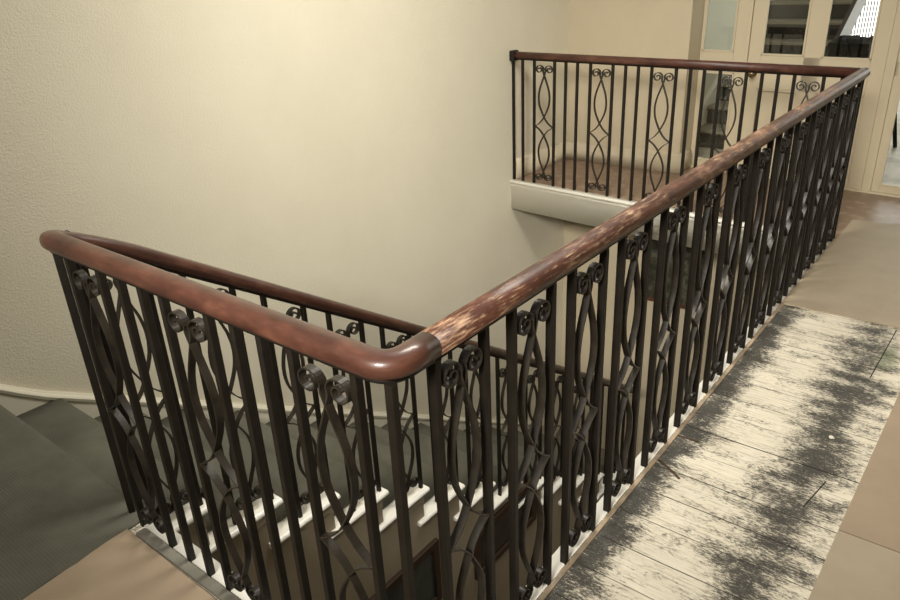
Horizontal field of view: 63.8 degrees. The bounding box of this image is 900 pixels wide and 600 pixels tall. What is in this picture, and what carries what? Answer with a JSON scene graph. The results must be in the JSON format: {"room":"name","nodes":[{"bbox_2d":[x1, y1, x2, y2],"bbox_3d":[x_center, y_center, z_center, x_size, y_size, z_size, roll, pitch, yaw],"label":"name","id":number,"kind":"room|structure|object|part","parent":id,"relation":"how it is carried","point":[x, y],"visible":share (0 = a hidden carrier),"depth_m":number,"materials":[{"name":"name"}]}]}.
{"room":"stair landing","nodes":[
{"label":"stair landing","id":0,"kind":"room"},
{"bbox_2d":[0,0,568,435],"bbox_3d":[-1.436,-0.152,3.743,0.200,6.040,7.303,18,32,37],"label":"wall","id":1,"kind":"structure","parent":0,"point":[356,153],"depth_m":3.97,"materials":[{"name":"beige paint"}]},
{"bbox_2d":[0,384,542,431],"bbox_3d":[-1.398,1.339,4.187,0.040,2.960,6.906,18,32,37],"label":"baseboard","id":2,"kind":"structure","parent":1,"relation":"attached to","point":[18,400],"depth_m":3.45,"materials":[{"name":"beige paint"}]},
{"bbox_2d":[144,179,830,599],"bbox_3d":[0.221,0.018,3.659,2.355,0.033,3.907,16,31,35],"label":"trim","id":3,"kind":"structure","parent":1,"relation":"attached to","point":[557,565],"depth_m":2.40,"materials":[{"name":"white paint"}]},
{"bbox_2d":[190,484,603,599],"bbox_3d":[0.213,1.334,4.421,0.085,2.628,4.088,16,31,35],"label":"wall","id":4,"kind":"structure","parent":0,"point":[421,537],"depth_m":3.58,"materials":[{"name":"paint"}]},
{"bbox_2d":[170,471,616,553],"bbox_3d":[-0.231,1.011,4.632,1.221,2.536,4.177,16,31,35],"label":"staircase","id":5,"kind":"structure","parent":4,"relation":"attached to","point":[415,495],"depth_m":3.43,"materials":[{"name":"white paint"}]},
{"bbox_2d":[17,398,616,532],"bbox_3d":[-0.236,1.025,4.702,1.137,2.392,4.133,16,31,35],"label":"carpet","id":6,"kind":"object","parent":5,"relation":"on","point":[83,437],"visible":0.24,"depth_m":3.44,"materials":[{"name":"grey carpet"}]},
{"bbox_2d":[0,405,139,599],"bbox_3d":[-2.143,1.037,1.862,1.588,0.172,2.353,16,31,35],"label":"carpet","id":7,"kind":"object","parent":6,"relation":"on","point":[55,511],"visible":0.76,"depth_m":2.33,"materials":[{"name":"grey carpet"}]},
{"bbox_2d":[39,50,870,599],"bbox_3d":[0.304,0.672,4.016,2.385,3.451,4.093,16,31,35],"label":"balustrade","id":8,"kind":"object","parent":5,"relation":"on","point":[820,152],"visible":0.99,"depth_m":1.96,"materials":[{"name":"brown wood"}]},
{"bbox_3d":[-0.916,0.312,2.033,0.147,0.839,0.020,16,31,35],"label":"scroll panel","id":9,"kind":"part","parent":8,"relation":"part of","materials":[{"name":"metal"}]},
{"bbox_3d":[-0.979,0.319,2.345,0.020,0.905,0.158,16,31,35],"label":"scroll panel","id":10,"kind":"part","parent":8,"relation":"part of","materials":[{"name":"metal"}]},
{"bbox_3d":[-0.563,0.413,1.774,0.159,0.839,0.020,16,31,35],"label":"scroll panel","id":11,"kind":"part","parent":8,"relation":"part of","materials":[{"name":"metal"}]},
{"bbox_3d":[-0.790,0.381,2.627,0.020,0.894,0.158,16,31,35],"label":"scroll panel","id":12,"kind":"part","parent":8,"relation":"part of","materials":[{"name":"metal"}]},
{"bbox_3d":[-0.602,0.443,2.909,0.020,0.883,0.158,16,31,35],"label":"scroll panel","id":13,"kind":"part","parent":8,"relation":"part of","materials":[{"name":"metal"}]},
{"bbox_3d":[-0.215,0.514,1.520,0.158,0.839,0.020,16,31,35],"label":"scroll panel","id":14,"kind":"part","parent":8,"relation":"part of","materials":[{"name":"metal"}]},
{"bbox_3d":[0.693,0.425,3.549,1.349,2.632,4.093,16,31,35],"label":"handrail","id":15,"kind":"part","parent":8,"relation":"part of","materials":[{"name":"brown wood"}]},
{"bbox_3d":[-0.413,0.506,3.191,0.020,0.872,0.158,16,31,35],"label":"scroll panel","id":16,"kind":"part","parent":8,"relation":"part of","materials":[{"name":"metal"}]},
{"bbox_3d":[-0.225,0.568,3.472,0.020,0.862,0.158,16,31,35],"label":"scroll panel","id":17,"kind":"part","parent":8,"relation":"part of","materials":[{"name":"metal"}]},
{"bbox_3d":[-0.037,0.630,3.754,0.020,0.851,0.158,16,31,35],"label":"scroll panel","id":18,"kind":"part","parent":8,"relation":"part of","materials":[{"name":"metal"}]},
{"bbox_3d":[0.038,0.484,1.556,0.020,0.839,0.141,16,31,35],"label":"scroll panel","id":19,"kind":"part","parent":8,"relation":"part of","materials":[{"name":"metal"}]},
{"bbox_3d":[0.152,0.693,4.036,0.020,0.840,0.158,16,31,35],"label":"scroll panel","id":20,"kind":"part","parent":8,"relation":"part of","materials":[{"name":"metal"}]},
{"bbox_3d":[0.340,0.755,4.318,0.020,0.830,0.158,16,31,35],"label":"scroll panel","id":21,"kind":"part","parent":8,"relation":"part of","materials":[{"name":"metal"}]},
{"bbox_3d":[0.529,0.817,4.600,0.020,0.819,0.158,16,31,35],"label":"scroll panel","id":22,"kind":"part","parent":8,"relation":"part of","materials":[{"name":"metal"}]},
{"bbox_3d":[0.196,0.393,1.737,0.020,0.839,0.146,16,31,35],"label":"scroll panel","id":23,"kind":"part","parent":8,"relation":"part of","materials":[{"name":"metal"}]},
{"bbox_3d":[0.692,-1.291,5.326,0.162,0.839,0.020,19,33,39],"label":"scroll panel","id":24,"kind":"part","parent":8,"relation":"part of","materials":[{"name":"metal"}]},
{"bbox_3d":[0.717,0.879,4.882,0.020,0.808,0.158,16,31,35],"label":"scroll panel","id":25,"kind":"part","parent":8,"relation":"part of","materials":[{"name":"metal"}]},
{"bbox_3d":[0.905,0.942,5.163,0.020,0.798,0.158,16,31,35],"label":"scroll panel","id":26,"kind":"part","parent":8,"relation":"part of","materials":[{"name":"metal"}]},
{"bbox_3d":[0.352,0.303,1.914,0.020,0.839,0.146,16,31,35],"label":"scroll panel","id":27,"kind":"part","parent":8,"relation":"part of","materials":[{"name":"metal"}]},
{"bbox_3d":[1.038,-1.173,5.033,0.158,0.839,0.020,19,33,39],"label":"scroll panel","id":28,"kind":"part","parent":8,"relation":"part of","materials":[{"name":"metal"}]},
{"bbox_3d":[0.513,0.211,2.097,0.020,0.839,0.146,16,31,35],"label":"scroll panel","id":29,"kind":"part","parent":8,"relation":"part of","materials":[{"name":"metal"}]},
{"bbox_3d":[1.085,-0.566,2.571,0.059,0.049,3.637,16,31,35],"label":"handrail","id":30,"kind":"part","parent":8,"relation":"part of","materials":[{"name":"brown wood"}]},
{"bbox_3d":[1.372,-1.059,4.750,0.153,0.839,0.020,19,33,39],"label":"scroll panel","id":31,"kind":"part","parent":8,"relation":"part of","materials":[{"name":"metal"}]},
{"bbox_3d":[0.678,0.116,2.285,0.020,0.839,0.146,16,31,35],"label":"scroll panel","id":32,"kind":"part","parent":8,"relation":"part of","materials":[{"name":"metal"}]},
{"bbox_3d":[1.313,-1.506,4.580,2.335,0.049,0.059,19,33,39],"label":"handrail","id":33,"kind":"part","parent":8,"relation":"part of","materials":[{"name":"brown wood"}]},
{"bbox_3d":[0.848,0.018,2.478,0.020,0.839,0.146,16,31,35],"label":"scroll panel","id":34,"kind":"part","parent":8,"relation":"part of","materials":[{"name":"metal"}]},
{"bbox_3d":[1.700,-0.947,4.472,0.144,0.839,0.020,19,33,39],"label":"scroll panel","id":35,"kind":"part","parent":8,"relation":"part of","materials":[{"name":"metal"}]},
{"bbox_3d":[1.017,-0.080,2.671,0.020,0.839,0.146,16,31,35],"label":"scroll panel","id":36,"kind":"part","parent":8,"relation":"part of","materials":[{"name":"metal"}]},
{"bbox_3d":[1.185,-0.177,2.862,0.020,0.839,0.146,16,31,35],"label":"scroll panel","id":37,"kind":"part","parent":8,"relation":"part of","materials":[{"name":"metal"}]},
{"bbox_3d":[1.350,-0.272,3.050,0.020,0.839,0.146,16,31,35],"label":"scroll panel","id":38,"kind":"part","parent":8,"relation":"part of","materials":[{"name":"metal"}]},
{"bbox_3d":[1.514,-0.366,3.237,0.020,0.839,0.146,16,31,35],"label":"scroll panel","id":39,"kind":"part","parent":8,"relation":"part of","materials":[{"name":"metal"}]},
{"bbox_3d":[2.017,-0.838,4.204,0.142,0.839,0.020,19,33,39],"label":"scroll panel","id":40,"kind":"part","parent":8,"relation":"part of","materials":[{"name":"metal"}]},
{"bbox_3d":[1.674,-0.458,3.419,0.020,0.839,0.146,16,31,35],"label":"scroll panel","id":41,"kind":"part","parent":8,"relation":"part of","materials":[{"name":"metal"}]},
{"bbox_3d":[1.831,-0.549,3.598,0.020,0.839,0.146,16,31,35],"label":"scroll panel","id":42,"kind":"part","parent":8,"relation":"part of","materials":[{"name":"metal"}]},
{"bbox_3d":[1.984,-0.637,3.772,0.020,0.839,0.146,16,31,35],"label":"scroll panel","id":43,"kind":"part","parent":8,"relation":"part of","materials":[{"name":"metal"}]},
{"bbox_3d":[2.133,-0.722,3.941,0.020,0.839,0.146,16,31,35],"label":"scroll panel","id":44,"kind":"part","parent":8,"relation":"part of","materials":[{"name":"metal"}]},
{"bbox_2d":[369,538,442,599],"bbox_3d":[-0.276,1.613,3.767,0.025,0.435,0.700,16,31,35],"label":"framed picture","id":45,"kind":"object","parent":4,"relation":"attached to","point":[427,569],"visible":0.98,"depth_m":3.90,"materials":[{"name":"brown wood"}]},
{"bbox_2d":[387,552,434,599],"bbox_3d":[-0.282,1.611,3.771,0.010,0.345,0.610,16,31,35],"label":"print","id":46,"kind":"object","parent":45,"relation":"attached to","point":[424,570],"depth_m":3.90},
{"bbox_2d":[474,479,536,580],"bbox_3d":[0.359,1.427,4.560,0.025,0.350,0.670,16,31,35],"label":"framed picture","id":47,"kind":"object","parent":4,"relation":"attached to","point":[501,518],"visible":0.44,"depth_m":4.52,"materials":[{"name":"brown wood"}]},
{"bbox_2d":[480,492,531,567],"bbox_3d":[0.353,1.425,4.565,0.010,0.270,0.590,16,31,35],"label":"print","id":48,"kind":"object","parent":47,"relation":"attached to","point":[501,524],"depth_m":4.53},
{"bbox_2d":[510,184,781,265],"bbox_3d":[0.221,0.124,3.713,2.345,0.205,3.884,16,31,35],"label":"trim","id":49,"kind":"structure","parent":4,"relation":"attached to","point":[581,210],"depth_m":5.35,"materials":[{"name":"white paint"}]},
{"bbox_2d":[130,99,899,599],"bbox_3d":[2.026,-0.189,4.179,4.999,0.250,12.200,16,31,35],"label":"floor","id":50,"kind":"structure","parent":0,"point":[653,579],"depth_m":2.39,"materials":[{"name":"white wood"}]},
{"bbox_2d":[23,529,215,599],"bbox_3d":[-1.131,1.198,1.214,1.218,0.006,1.955,16,31,35],"label":"sheet","id":51,"kind":"object","parent":50,"relation":"on","point":[124,567],"visible":1,"depth_m":2.06,"materials":[{"name":"beige paper"}]},
{"bbox_2d":[136,528,239,599],"bbox_3d":[-0.518,0.842,1.912,1.120,0.010,0.031,16,31,35],"label":"batten","id":52,"kind":"object","parent":50,"relation":"on","point":[166,551],"visible":1,"depth_m":2.09,"materials":[{"name":"grey paint"}]},
{"bbox_2d":[658,459,679,478],"bbox_3d":[0.726,0.559,2.396,0.010,0.006,0.110,-11,26,-18],"label":"wood splinter","id":53,"kind":"object","parent":50,"relation":"on","point":[659,460],"visible":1,"depth_m":2.39,"materials":[{"name":"brown wood"}]},
{"bbox_2d":[537,239,835,599],"bbox_3d":[1.105,0.302,2.911,0.015,0.005,3.673,16,31,35],"label":"batten","id":54,"kind":"object","parent":50,"relation":"on","point":[631,488],"visible":1,"depth_m":2.45,"materials":[{"name":"beige paint"}]},
{"bbox_2d":[677,435,698,442],"bbox_3d":[0.831,0.484,2.545,0.090,0.006,0.010,13,29,30],"label":"wood splinter","id":55,"kind":"object","parent":50,"relation":"on","point":[677,435],"visible":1,"depth_m":2.54,"materials":[{"name":"brown wood"}]},
{"bbox_2d":[555,307,898,599],"bbox_3d":[0.715,0.732,2.027,0.565,0.001,3.608,16,31,35],"label":"trim","id":56,"kind":"structure","parent":50,"relation":"on","point":[793,307],"depth_m":2.30,"materials":[{"name":"black wood"}]},
{"bbox_2d":[699,0,866,148],"bbox_3d":[3.313,-2.662,6.817,0.825,1.905,3.030,16,31,35],"label":"staircase","id":57,"kind":"structure","parent":50,"relation":"on","point":[787,19],"depth_m":6.68,"materials":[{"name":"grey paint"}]},
{"bbox_2d":[784,219,899,327],"bbox_3d":[2.994,-0.047,3.461,2.168,0.006,1.755,16,31,35],"label":"sheet","id":58,"kind":"object","parent":50,"relation":"on","point":[857,277],"visible":1,"depth_m":3.69,"materials":[{"name":"beige paper"}]},
{"bbox_2d":[828,35,872,57],"bbox_3d":[3.383,-1.797,6.181,0.309,0.865,0.410,16,31,35],"label":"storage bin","id":59,"kind":"object","parent":50,"relation":"on","point":[850,46],"visible":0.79,"depth_m":5.91,"materials":[{"name":"black plastic"}]},
{"bbox_3d":[3.364,-2.158,6.016,0.305,0.070,0.410,16,31,35],"label":"bin lid","id":60,"kind":"part","parent":59,"relation":"part of","materials":[{"name":"black plastic"}]},
{"bbox_2d":[808,530,899,599],"bbox_3d":[0.767,1.417,0.535,1.635,0.006,3.186,16,31,35],"label":"sheet","id":61,"kind":"object","parent":50,"relation":"on","point":[854,568],"visible":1,"depth_m":1.96,"materials":[{"name":"beige paper"}]},
{"bbox_2d":[851,0,878,37],"bbox_3d":[4.537,-3.454,8.011,0.435,2.230,0.020,16,31,35],"label":"screen","id":62,"kind":"object","parent":50,"relation":"on","point":[868,0],"visible":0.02,"depth_m":8.07,"materials":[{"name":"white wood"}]},
{"bbox_2d":[839,393,899,552],"bbox_3d":[2.205,0.599,2.150,1.605,0.006,1.430,16,31,35],"label":"sheet","id":63,"kind":"object","parent":50,"relation":"on","point":[872,515],"visible":1,"depth_m":2.22,"materials":[{"name":"beige paper"}]},
{"bbox_2d":[893,113,896,147],"bbox_3d":[3.617,-1.639,5.891,0.204,0.805,0.027,0,25,5],"label":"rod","id":64,"kind":"object","parent":50,"relation":"on","point":[895,123],"visible":0.32,"depth_m":6.00,"materials":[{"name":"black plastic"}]},
{"bbox_2d":[554,432,627,467],"bbox_3d":[0.563,3.211,3.696,4.800,0.200,7.300,16,31,35],"label":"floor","id":65,"kind":"structure","parent":0,"point":[559,437],"depth_m":7.13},
{"bbox_2d":[559,0,772,457],"bbox_3d":[2.780,-0.942,4.999,4.900,6.040,0.283,16,31,35],"label":"wall","id":66,"kind":"structure","parent":0,"point":[668,29],"depth_m":5.70,"materials":[{"name":"beige paint"}]},
{"bbox_2d":[516,141,691,177],"bbox_3d":[1.231,-1.167,5.903,1.405,0.150,0.602,-1,25,4],"label":"baseboard","id":67,"kind":"structure","parent":66,"relation":"attached to","point":[675,164],"depth_m":5.85,"materials":[{"name":"beige paint"}]},
{"bbox_2d":[648,239,704,311],"bbox_3d":[1.847,-0.223,5.964,0.550,0.590,0.025,16,31,35],"label":"framed picture","id":68,"kind":"object","parent":66,"relation":"attached to","point":[654,250],"visible":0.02,"depth_m":6.00,"materials":[{"name":"brown wood"}]},
{"bbox_2d":[648,286,703,311],"bbox_3d":[1.847,-0.223,5.964,0.550,0.590,0.025,16,31,35],"label":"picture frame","id":69,"kind":"object","parent":68,"relation":"attached to","point":[651,289],"depth_m":6.02,"materials":[{"name":"brown wood"}]},
{"bbox_2d":[691,0,749,165],"bbox_3d":[1.992,-2.019,5.299,0.405,2.108,0.054,19,33,39],"label":"window","id":70,"kind":"structure","parent":66,"relation":"in","point":[736,54],"depth_m":5.37,"materials":[{"name":"beige paint"}]},
{"bbox_2d":[691,165,899,197],"bbox_3d":[3.138,-0.661,4.790,3.500,0.032,0.090,19,33,39],"label":"trim","id":71,"kind":"structure","parent":66,"relation":"attached to","point":[845,188],"depth_m":4.96,"materials":[{"name":"beige paint"}]},
{"bbox_2d":[733,0,899,190],"bbox_3d":[3.129,-1.701,4.288,3.610,2.300,0.120,19,33,39],"label":"trim","id":72,"kind":"structure","parent":66,"relation":"attached to","point":[894,47],"depth_m":4.81,"materials":[{"name":"beige paint"}]},
{"bbox_2d":[737,0,898,188],"bbox_3d":[2.491,-1.841,4.873,0.897,2.098,0.124,16,31,35],"label":"door","id":73,"kind":"structure","parent":66,"relation":"in","point":[819,12],"depth_m":4.95,"materials":[{"name":"beige paint"}]},
{"bbox_3d":[2.179,-1.633,5.216,0.052,0.052,0.072,16,31,35],"label":"knob","id":74,"kind":"part","parent":73,"relation":"part of","materials":[{"name":"gold metal"}]},
{"bbox_3d":[2.507,-1.248,5.134,0.718,0.445,0.014,19,33,39],"label":"panel moulding","id":75,"kind":"part","parent":73,"relation":"part of","materials":[{"name":"beige paint"}]},
{"bbox_3d":[2.520,-1.254,5.146,0.718,0.445,0.020,19,33,39],"label":"panel","id":76,"kind":"part","parent":73,"relation":"part of","materials":[{"name":"beige paint"}]},
{"bbox_2d":[871,49,899,194],"bbox_3d":[3.619,-1.451,3.895,2.070,2.108,0.054,19,33,39],"label":"window","id":77,"kind":"structure","parent":66,"relation":"in","point":[877,185],"depth_m":4.81,"materials":[{"name":"beige paint"}]},
{"bbox_2d":[704,0,736,97],"bbox_3d":[2.990,-3.468,7.052,0.320,3.200,4.645,16,31,35],"label":"wall","id":78,"kind":"structure","parent":0,"point":[722,13],"depth_m":6.39,"materials":[{"name":"beige paint"}]},
{"bbox_2d":[850,0,879,36],"bbox_3d":[6.073,-3.789,7.417,4.000,3.202,0.100,16,31,35],"label":"window","id":79,"kind":"structure","parent":78,"relation":"in","point":[867,0],"depth_m":8.61,"materials":[{"name":"beige paint"}]}
]}

